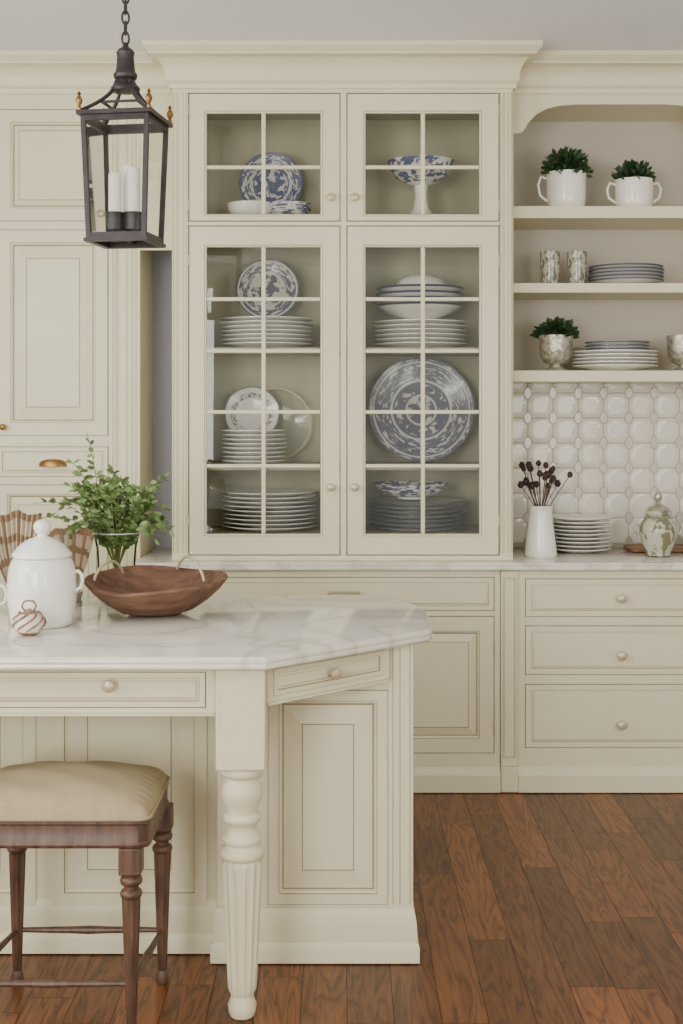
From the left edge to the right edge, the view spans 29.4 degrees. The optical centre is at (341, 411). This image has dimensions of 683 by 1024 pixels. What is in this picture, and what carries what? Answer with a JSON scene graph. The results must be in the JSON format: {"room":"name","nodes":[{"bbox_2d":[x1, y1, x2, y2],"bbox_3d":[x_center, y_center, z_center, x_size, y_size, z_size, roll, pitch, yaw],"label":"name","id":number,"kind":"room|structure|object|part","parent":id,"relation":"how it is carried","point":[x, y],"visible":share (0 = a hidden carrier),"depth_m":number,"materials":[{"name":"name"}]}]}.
{"room":"kitchen","nodes":[
{"label":"kitchen","id":0,"kind":"room"},
{"bbox_2d":[0,792,682,1023],"bbox_3d":[0.000,1.550,1.625,5.400,0.060,8.450,0,0,0],"label":"floor","id":1,"kind":"structure","parent":0,"point":[530,908],"depth_m":3.66,"materials":[{"name":"brown wood"}]},
{"bbox_2d":[0,50,171,594],"bbox_3d":[-1.287,0.023,5.513,1.205,2.985,0.467,0,0,0],"label":"pantry cabinet","id":2,"kind":"object","parent":1,"relation":"on","point":[76,315],"visible":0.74,"depth_m":5.38,"materials":[{"name":"beige paint"}]},
{"bbox_3d":[-1.287,-1.392,5.330,1.205,0.154,0.100,0,0,0],"label":"crown moulding","id":3,"kind":"part","parent":2,"relation":"part of","materials":[{"name":"beige paint"}]},
{"bbox_2d":[0,761,173,1023],"bbox_3d":[-0.694,1.210,3.297,0.489,0.616,0.385,0,0,0],"label":"counter stool","id":4,"kind":"object","parent":1,"relation":"on","point":[125,807],"visible":1,"depth_m":3.14,"materials":[{"name":"brown wood"}]},
{"bbox_3d":[-0.863,1.314,3.460,0.056,0.408,0.056,0,0,0],"label":"leg","id":5,"kind":"part","parent":4,"relation":"part of","materials":[{"name":"brown wood"}]},
{"bbox_2d":[0,761,166,817],"bbox_3d":[-0.694,0.940,3.297,0.470,0.075,0.376,0,0,0],"label":"cushion","id":6,"kind":"object","parent":4,"relation":"on","point":[41,789],"depth_m":3.18,"materials":[{"name":"fabric"}]},
{"bbox_3d":[-0.694,1.012,3.297,0.472,0.067,0.378,0,0,0],"label":"seat rail","id":7,"kind":"part","parent":4,"relation":"part of","materials":[{"name":"brown wood"}]},
{"bbox_3d":[-0.507,1.314,3.135,0.056,0.408,0.056,0,0,0],"label":"leg","id":8,"kind":"part","parent":4,"relation":"part of","materials":[{"name":"brown wood"}]},
{"bbox_3d":[-0.477,1.314,3.460,0.056,0.408,0.056,0,0,0],"label":"leg","id":9,"kind":"part","parent":4,"relation":"part of","materials":[{"name":"brown wood"}]},
{"bbox_2d":[0,595,431,1019],"bbox_3d":[-0.711,1.059,3.728,1.938,0.918,1.085,0,0,0],"label":"kitchen island","id":10,"kind":"object","parent":1,"relation":"on","point":[280,727],"visible":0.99,"depth_m":3.59,"materials":[{"name":"beige paint"}]},
{"bbox_2d":[0,584,6,605],"bbox_3d":[-1.067,0.549,3.853,0.127,0.100,0.103,0,0,33],"label":"coffee mug","id":11,"kind":"object","parent":10,"relation":"on","point":[1,585],"visible":0.84,"depth_m":3.85,"materials":[{"name":"white ceramic"}]},
{"bbox_2d":[0,510,41,583],"bbox_3d":[-1.016,0.453,4.072,0.191,0.293,0.064,0,0,-6],"label":"folded napkin","id":12,"kind":"object","parent":10,"relation":"on","point":[16,527],"visible":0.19,"depth_m":4.07,"materials":[{"name":"beige fabric"}]},
{"bbox_2d":[12,600,45,635],"bbox_3d":[-0.841,0.552,3.499,0.091,0.095,0.090,0,0,0],"label":"ornament","id":13,"kind":"object","parent":10,"relation":"on","point":[30,622],"visible":1,"depth_m":3.48,"materials":[{"name":"beige ceramic"}]},
{"bbox_2d":[7,519,83,628],"bbox_3d":[-0.843,0.451,3.660,0.192,0.297,0.192,0,0,44],"label":"lidded canister","id":14,"kind":"object","parent":10,"relation":"on","point":[42,570],"visible":0.97,"depth_m":3.59,"materials":[{"name":"white ceramic"}]},
{"bbox_2d":[47,525,93,606],"bbox_3d":[-0.831,0.473,4.022,0.161,0.252,0.064,0,0,11],"label":"folded napkin","id":15,"kind":"object","parent":10,"relation":"on","point":[80,544],"visible":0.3,"depth_m":4.02,"materials":[{"name":"beige fabric"}]},
{"bbox_2d":[33,433,174,600],"bbox_3d":[-0.764,0.330,4.144,0.484,0.536,0.318,0,0,0],"label":"vase","id":16,"kind":"object","parent":10,"relation":"on","point":[132,508],"visible":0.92,"depth_m":4.11,"materials":[{"name":"clear glass"}]},
{"bbox_2d":[84,555,227,616],"bbox_3d":[-0.552,0.520,3.872,0.423,0.158,0.413,0,0,0],"label":"wooden dough bowl","id":17,"kind":"object","parent":10,"relation":"on","point":[136,590],"visible":1,"depth_m":3.90,"materials":[{"name":"brown wood"}]},
{"bbox_3d":[-0.693,1.443,3.886,1.815,0.146,0.627,0,0,0],"label":"moulding","id":18,"kind":"part","parent":10,"relation":"part of","materials":[{"name":"beige paint"}]},
{"bbox_3d":[-0.250,1.203,3.275,0.116,0.630,0.116,0,0,0],"label":"turned leg","id":19,"kind":"part","parent":10,"relation":"part of","materials":[{"name":"beige paint"}]},
{"bbox_2d":[213,571,500,792],"bbox_3d":[-0.099,1.075,5.452,1.466,0.883,0.593,0,0,0],"label":"base cabinet","id":20,"kind":"object","parent":1,"relation":"on","point":[456,672],"visible":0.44,"depth_m":5.20,"materials":[{"name":"beige paint"}]},
{"bbox_2d":[133,548,682,570],"bbox_3d":[0.359,0.616,5.459,2.382,0.031,0.578,0,0,0],"label":"countertop","id":21,"kind":"structure","parent":20,"relation":"on","point":[613,559],"depth_m":5.17,"materials":[{"name":"white stone"}]},
{"bbox_2d":[142,40,542,560],"bbox_3d":[0.004,-0.435,5.428,1.584,2.068,0.585,0,0,0],"label":"china hutch","id":22,"kind":"object","parent":21,"relation":"on","point":[340,110],"visible":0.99,"depth_m":5.24,"materials":[{"name":"beige paint"}]},
{"bbox_2d":[224,386,278,433],"bbox_3d":[-0.386,0.007,5.596,0.236,0.234,0.044,0,0,0],"label":"decorative plate","id":23,"kind":"object","parent":22,"relation":"in","point":[247,398],"visible":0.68,"depth_m":5.60,"materials":[{"name":"white ceramic"}]},
{"bbox_2d":[221,429,286,463],"bbox_3d":[-0.365,0.146,5.425,0.273,0.144,0.272,0,0,0],"label":"plates","id":24,"kind":"object","parent":22,"relation":"in","point":[245,446],"visible":0.92,"depth_m":5.34,"materials":[{"name":"white ceramic"}]},
{"bbox_3d":[-0.314,-1.001,5.247,0.459,0.407,0.002,0,0,0],"label":"door glass","id":25,"kind":"part","parent":22,"relation":"part of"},
{"bbox_3d":[-0.310,-1.026,5.248,0.604,0.510,0.022,0,0,0],"label":"door","id":26,"kind":"part","parent":22,"relation":"part of","materials":[{"name":"beige paint"}]},
{"bbox_3d":[-0.310,-0.087,5.248,0.604,1.321,0.022,0,0,0],"label":"door","id":27,"kind":"part","parent":22,"relation":"part of","materials":[{"name":"beige paint"}]},
{"bbox_2d":[220,316,313,347],"bbox_3d":[-0.314,-0.327,5.486,0.395,0.128,0.395,0,0,0],"label":"plate stack","id":28,"kind":"object","parent":22,"relation":"in","point":[244,331],"visible":0.86,"depth_m":5.34,"materials":[{"name":"white ceramic"}]},
{"bbox_2d":[236,259,298,315],"bbox_3d":[-0.318,-0.528,5.583,0.270,0.265,0.064,0,0,1],"label":"decorative plate","id":29,"kind":"object","parent":28,"relation":"on","point":[281,281],"visible":0.75,"depth_m":5.59,"materials":[{"name":"white ceramic"}]},
{"bbox_2d":[227,201,311,213],"bbox_3d":[-0.301,-0.834,5.420,0.355,0.062,0.210,0,0,0],"label":"bowls","id":30,"kind":"object","parent":22,"relation":"in","point":[237,207],"visible":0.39,"depth_m":5.34,"materials":[{"name":"white ceramic"}]},
{"bbox_2d":[222,488,317,531],"bbox_3d":[-0.302,0.415,5.485,0.405,0.165,0.406,0,0,0],"label":"plate stack","id":31,"kind":"object","parent":22,"relation":"in","point":[287,509],"visible":0.96,"depth_m":5.39,"materials":[{"name":"white ceramic"}]},
{"bbox_2d":[239,152,302,201],"bbox_3d":[-0.305,-0.988,5.614,0.276,0.273,0.054,0,0,0],"label":"decorative plate","id":32,"kind":"object","parent":22,"relation":"in","point":[281,184],"visible":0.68,"depth_m":5.62,"materials":[{"name":"blue ceramic"}]},
{"bbox_2d":[266,387,311,458],"bbox_3d":[-0.288,0.050,5.639,0.320,0.318,0.052,0,0,0],"label":"glass platter","id":33,"kind":"object","parent":22,"relation":"in","point":[269,388],"visible":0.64,"depth_m":5.64,"materials":[{"name":"clear"}]},
{"bbox_3d":[0.004,-1.385,5.256,1.584,0.167,0.242,0,0,0],"label":"crown moulding","id":34,"kind":"part","parent":22,"relation":"part of","materials":[{"name":"beige paint"}]},
{"bbox_2d":[369,496,466,531],"bbox_3d":[0.323,0.433,5.485,0.414,0.130,0.413,0,0,0],"label":"plate stack","id":35,"kind":"object","parent":22,"relation":"in","point":[390,513],"visible":1,"depth_m":5.40,"materials":[{"name":"white ceramic"}]},
{"bbox_2d":[373,481,448,498],"bbox_3d":[0.293,0.332,5.485,0.320,0.066,0.320,0,0,0],"label":"patterned bowl","id":36,"kind":"object","parent":35,"relation":"on","point":[399,489],"visible":0.93,"depth_m":5.39,"materials":[{"name":"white ceramic"}]},
{"bbox_2d":[373,319,466,347],"bbox_3d":[0.331,-0.320,5.485,0.398,0.116,0.398,0,0,0],"label":"plate stack","id":37,"kind":"object","parent":22,"relation":"in","point":[402,333],"visible":0.9,"depth_m":5.34,"materials":[{"name":"white ceramic"}]},
{"bbox_2d":[376,274,463,318],"bbox_3d":[0.331,-0.485,5.485,0.372,0.196,0.372,0,0,0],"label":"bowls","id":38,"kind":"object","parent":37,"relation":"on","point":[409,285],"visible":0.79,"depth_m":5.37,"materials":[{"name":"white ceramic"}]},
{"bbox_2d":[387,155,454,213],"bbox_3d":[0.333,-0.925,5.450,0.284,0.246,0.284,0,0,0],"label":"footed compote","id":39,"kind":"object","parent":22,"relation":"in","point":[412,177],"visible":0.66,"depth_m":5.38,"materials":[{"name":"white ceramic"}]},
{"bbox_2d":[369,357,474,461],"bbox_3d":[0.341,-0.012,5.547,0.452,0.447,0.083,0,0,-1],"label":"platter","id":40,"kind":"object","parent":22,"relation":"in","point":[398,387],"visible":0.88,"depth_m":5.56,"materials":[{"name":"ceramic"}]},
{"bbox_3d":[0.326,-1.001,5.247,0.459,0.407,0.002,0,0,0],"label":"door glass","id":41,"kind":"part","parent":22,"relation":"part of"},
{"bbox_3d":[0.328,-1.026,5.248,0.608,0.510,0.022,0,0,0],"label":"door","id":42,"kind":"part","parent":22,"relation":"part of","materials":[{"name":"beige paint"}]},
{"bbox_3d":[0.328,-0.087,5.248,0.608,1.321,0.022,0,0,0],"label":"door","id":43,"kind":"part","parent":22,"relation":"part of","materials":[{"name":"beige paint"}]},
{"bbox_2d":[517,460,572,557],"bbox_3d":[0.836,0.401,5.393,0.224,0.398,0.144,0,0,23],"label":"vase","id":44,"kind":"object","parent":21,"relation":"on","point":[540,538],"visible":1,"depth_m":5.36,"materials":[{"name":"white ceramic"}]},
{"bbox_2d":[552,514,611,552],"bbox_3d":[1.022,0.523,5.590,0.280,0.151,0.282,0,0,0],"label":"plate stack","id":45,"kind":"object","parent":21,"relation":"on","point":[574,533],"visible":0.87,"depth_m":5.52,"materials":[{"name":"white ceramic"}]},
{"bbox_2d":[623,544,682,552],"bbox_3d":[1.441,0.590,5.630,0.410,0.018,0.190,0,0,0],"label":"cutting board","id":46,"kind":"object","parent":21,"relation":"on","point":[678,548],"visible":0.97,"depth_m":5.58,"materials":[{"name":"brown wood"}]},
{"bbox_2d":[634,489,682,556],"bbox_3d":[1.318,0.459,5.410,0.156,0.280,0.156,0,0,42],"label":"ginger jar","id":47,"kind":"object","parent":21,"relation":"on","point":[658,533],"visible":1,"depth_m":5.36,"materials":[{"name":"beige ceramic"}]},
{"bbox_3d":[0.280,1.002,5.178,0.669,0.581,0.045,0,0,0],"label":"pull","id":48,"kind":"part","parent":20,"relation":"part of","materials":[{"name":"wood"}]},
{"bbox_3d":[-0.099,1.468,5.189,1.466,0.096,0.022,0,0,0],"label":"moulding","id":49,"kind":"part","parent":20,"relation":"part of","materials":[{"name":"beige paint"}]},
{"bbox_2d":[500,571,682,792],"bbox_3d":[1.093,1.075,5.456,0.914,0.883,0.584,0,0,0],"label":"base cabinet","id":50,"kind":"object","parent":1,"relation":"on","point":[591,662],"visible":0.99,"depth_m":5.20,"materials":[{"name":"beige paint"}]},
{"bbox_3d":[0.670,1.020,5.186,0.053,0.720,0.002,0,0,0],"label":"pilaster panel","id":51,"kind":"part","parent":50,"relation":"part of","materials":[{"name":"beige paint"}]},
{"bbox_3d":[1.128,1.468,5.189,0.845,0.096,0.022,0,0,0],"label":"moulding","id":52,"kind":"part","parent":50,"relation":"part of","materials":[{"name":"beige paint"}]},
{"bbox_2d":[0,0,682,49],"bbox_3d":[0.000,-1.510,1.625,5.600,0.080,8.450,0,0,0],"label":"ceiling","id":53,"kind":"structure","parent":0,"point":[24,24],"depth_m":4.89,"materials":[{"name":"white paint"}]},
{"bbox_2d":[76,0,172,248],"bbox_3d":[-0.623,-0.976,3.750,0.225,0.986,0.225,0,0,9],"label":"pendant lantern","id":54,"kind":"object","parent":53,"relation":"hanging from","point":[106,226],"visible":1,"depth_m":3.72,"materials":[{"name":"brown metal"}]},
{"bbox_3d":[-0.623,-0.664,3.750,0.184,0.322,0.184,0,0,9],"label":"glass pane","id":55,"kind":"part","parent":54,"relation":"part of","materials":[{"name":"clear glass"}]},
{"bbox_3d":[-0.623,-1.262,3.750,0.110,0.414,0.110,0,0,0],"label":"chain and canopy","id":56,"kind":"part","parent":54,"relation":"part of","materials":[{"name":"brown metal"}]},
{"bbox_2d":[153,251,681,548],"bbox_3d":[0.000,0.025,5.800,5.400,2.990,0.100,0,0,0],"label":"wall","id":57,"kind":"structure","parent":0,"point":[162,260],"depth_m":5.75,"materials":[{"name":"grey paint"}]},
{"bbox_2d":[513,50,682,382],"bbox_3d":[1.198,-0.798,5.513,1.010,1.343,0.469,0,0,0],"label":"upper cabinet","id":58,"kind":"object","parent":57,"relation":"attached to","point":[614,106],"visible":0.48,"depth_m":5.73,"materials":[{"name":"beige paint"}]},
{"bbox_2d":[540,251,559,282],"bbox_3d":[0.882,-0.606,5.500,0.086,0.143,0.086,0,0,0],"label":"tumbler","id":59,"kind":"object","parent":58,"relation":"in","point":[549,260],"visible":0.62,"depth_m":5.46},
{"bbox_2d":[529,316,579,370],"bbox_3d":[0.899,-0.289,5.476,0.220,0.234,0.207,0,0,0],"label":"planter","id":60,"kind":"object","parent":58,"relation":"in","point":[555,350],"visible":1,"depth_m":5.43,"materials":[{"name":"silver ceramic"}]},
{"bbox_2d":[537,145,593,205],"bbox_3d":[0.949,-0.992,5.503,0.223,0.278,0.224,0,0,-36],"label":"herbs","id":61,"kind":"object","parent":58,"relation":"in","point":[565,172],"visible":1,"depth_m":5.44,"materials":[{"name":"white ceramic"}]},
{"bbox_2d":[567,251,586,282],"bbox_3d":[0.996,-0.606,5.500,0.086,0.143,0.086,0,0,0],"label":"tumbler","id":62,"kind":"object","parent":58,"relation":"in","point":[576,260],"visible":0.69,"depth_m":5.46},
{"bbox_3d":[1.198,-1.392,5.513,1.010,0.154,0.469,0,0,0],"label":"crown moulding","id":63,"kind":"part","parent":58,"relation":"part of","materials":[{"name":"beige paint"}]},
{"bbox_2d":[572,350,657,370],"bbox_3d":[1.156,-0.214,5.500,0.360,0.083,0.360,0,0,0],"label":"plate stack","id":64,"kind":"object","parent":58,"relation":"in","point":[591,360],"visible":0.98,"depth_m":5.37,"materials":[{"name":"white ceramic"}]},
{"bbox_2d":[585,340,649,349],"bbox_3d":[1.166,-0.272,5.500,0.271,0.047,0.271,0,0,0],"label":"plates","id":65,"kind":"object","parent":64,"relation":"on","point":[616,344],"visible":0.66,"depth_m":5.39,"materials":[{"name":"white ceramic"}]},
{"bbox_2d":[588,263,664,282],"bbox_3d":[1.204,-0.574,5.501,0.318,0.079,0.319,0,0,0],"label":"plates","id":66,"kind":"object","parent":58,"relation":"in","point":[614,272],"visible":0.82,"depth_m":5.38,"materials":[{"name":"white ceramic"}]},
{"bbox_2d":[606,159,661,205],"bbox_3d":[1.236,-0.962,5.496,0.192,0.218,0.203,0,0,39],"label":"herbs","id":67,"kind":"object","parent":58,"relation":"in","point":[633,184],"visible":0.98,"depth_m":5.44,"materials":[{"name":"white ceramic"}]},
{"bbox_2d":[666,335,682,370],"bbox_3d":[1.452,-0.247,5.495,0.163,0.150,0.146,0,0,-39],"label":"cup","id":68,"kind":"object","parent":58,"relation":"in","point":[674,342],"visible":0.91,"depth_m":5.45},
{"bbox_2d":[513,383,682,547],"bbox_3d":[1.150,0.234,5.745,0.907,0.730,0.008,0,0,0],"label":"tile backsplash","id":69,"kind":"structure","parent":57,"relation":"attached to","point":[620,443],"depth_m":5.74,"materials":[{"name":"beige tile"}]}
]}

